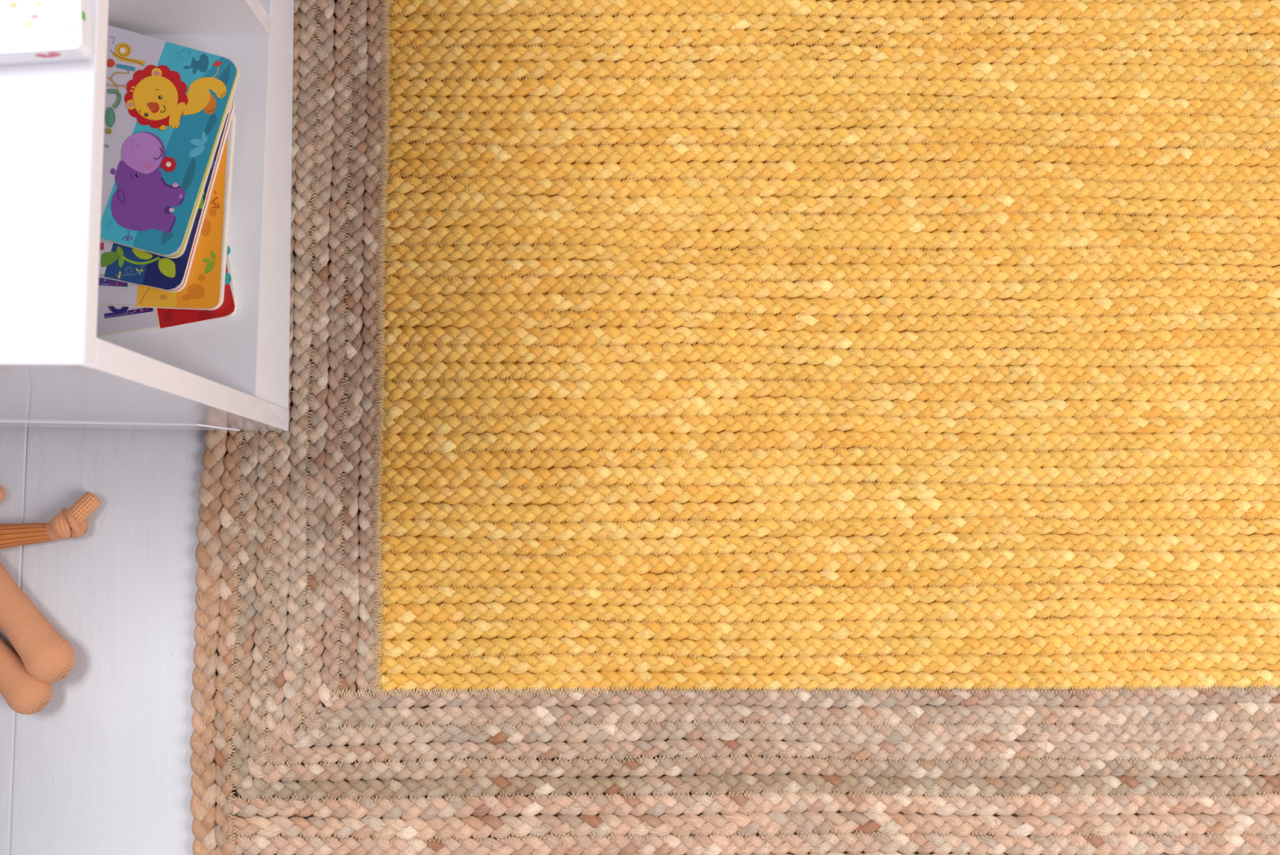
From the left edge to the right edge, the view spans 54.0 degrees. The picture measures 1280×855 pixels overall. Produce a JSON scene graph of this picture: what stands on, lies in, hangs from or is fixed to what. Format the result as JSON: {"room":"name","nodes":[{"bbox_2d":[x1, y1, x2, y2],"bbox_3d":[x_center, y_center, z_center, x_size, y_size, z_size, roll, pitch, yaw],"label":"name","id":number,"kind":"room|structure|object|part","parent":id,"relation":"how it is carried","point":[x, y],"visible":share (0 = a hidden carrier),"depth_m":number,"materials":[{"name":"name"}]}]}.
{"room":"child's bedroom","nodes":[
{"label":"child's bedroom","id":0,"kind":"room"},
{"bbox_2d":[0,426,206,854],"bbox_3d":[-0.136,0.089,1.058,4.025,0.030,3.200,0,85,-1],"label":"floor","id":1,"kind":"structure","parent":0,"point":[104,767],"depth_m":1.03,"materials":[{"name":"white wood"}]},
{"bbox_2d":[0,485,101,714],"bbox_3d":[-0.546,0.138,1.012,0.208,0.035,0.184,0,85,-1],"label":"doll","id":2,"kind":"object","parent":1,"relation":"on","point":[46,657],"visible":1,"depth_m":1.00},
{"bbox_3d":[-0.541,0.162,1.012,0.035,0.032,0.177,-44,87,-4],"label":"leg","id":3,"kind":"part","parent":2,"relation":"part of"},
{"bbox_3d":[-0.522,0.131,1.014,0.038,0.035,0.184,-41,87,-4],"label":"leg","id":4,"kind":"part","parent":2,"relation":"part of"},
{"bbox_2d":[0,0,293,431],"bbox_3d":[-0.480,-0.327,0.865,0.388,0.409,0.628,0,85,-1],"label":"shelf unit","id":5,"kind":"object","parent":1,"relation":"on","point":[231,374],"visible":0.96,"depth_m":0.85,"materials":[{"name":"white paint"}]},
{"bbox_2d":[0,0,94,66],"bbox_3d":[-0.388,-0.263,0.647,0.201,0.018,0.161,-4,85,-2],"label":"flat box","id":6,"kind":"object","parent":5,"relation":"on","point":[33,32],"visible":1,"depth_m":0.64,"materials":[{"name":"white cardboard"}]},
{"bbox_3d":[-0.476,-0.344,0.670,0.386,0.017,0.627,0,85,-1],"label":"panel","id":7,"kind":"part","parent":5,"relation":"part of","materials":[{"name":"white paint"}]},
{"bbox_3d":[-0.480,-0.022,0.843,0.388,0.383,0.018,0,85,-1],"label":"panel","id":8,"kind":"part","parent":5,"relation":"part of","materials":[{"name":"white paint"}]},
{"bbox_2d":[96,231,238,337],"bbox_3d":[-0.384,-0.151,0.971,0.133,0.010,0.155,-8,85,-2],"label":"book","id":9,"kind":"object","parent":5,"relation":"on","point":[111,320],"visible":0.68,"depth_m":0.96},
{"bbox_2d":[97,111,235,310],"bbox_3d":[-0.381,-0.172,0.963,0.137,0.010,0.165,0,85,-1],"label":"book","id":10,"kind":"object","parent":9,"relation":"on","point":[204,289],"visible":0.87,"depth_m":0.95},
{"bbox_2d":[98,99,235,292],"bbox_3d":[-0.391,-0.192,0.954,0.131,0.010,0.160,14,85,0],"label":"book","id":11,"kind":"object","parent":10,"relation":"on","point":[117,261],"visible":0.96,"depth_m":0.94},
{"bbox_2d":[99,25,239,258],"bbox_3d":[-0.386,-0.218,0.946,0.132,0.011,0.158,15,85,0],"label":"book","id":12,"kind":"object","parent":11,"relation":"on","point":[167,104],"visible":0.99,"depth_m":0.94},
{"bbox_3d":[-0.306,-0.314,1.028,0.033,0.072,0.593,0,85,-1],"label":"rail","id":13,"kind":"part","parent":5,"relation":"part of","materials":[{"name":"white wood"}]},
{"bbox_2d":[189,0,1279,854],"bbox_3d":[0.164,-0.051,1.056,1.062,0.010,0.903,0,85,-1],"label":"braided rug","id":14,"kind":"object","parent":1,"relation":"on","point":[716,427],"visible":0.94,"depth_m":1.05,"materials":[{"name":"yellow fabric"}]}
]}

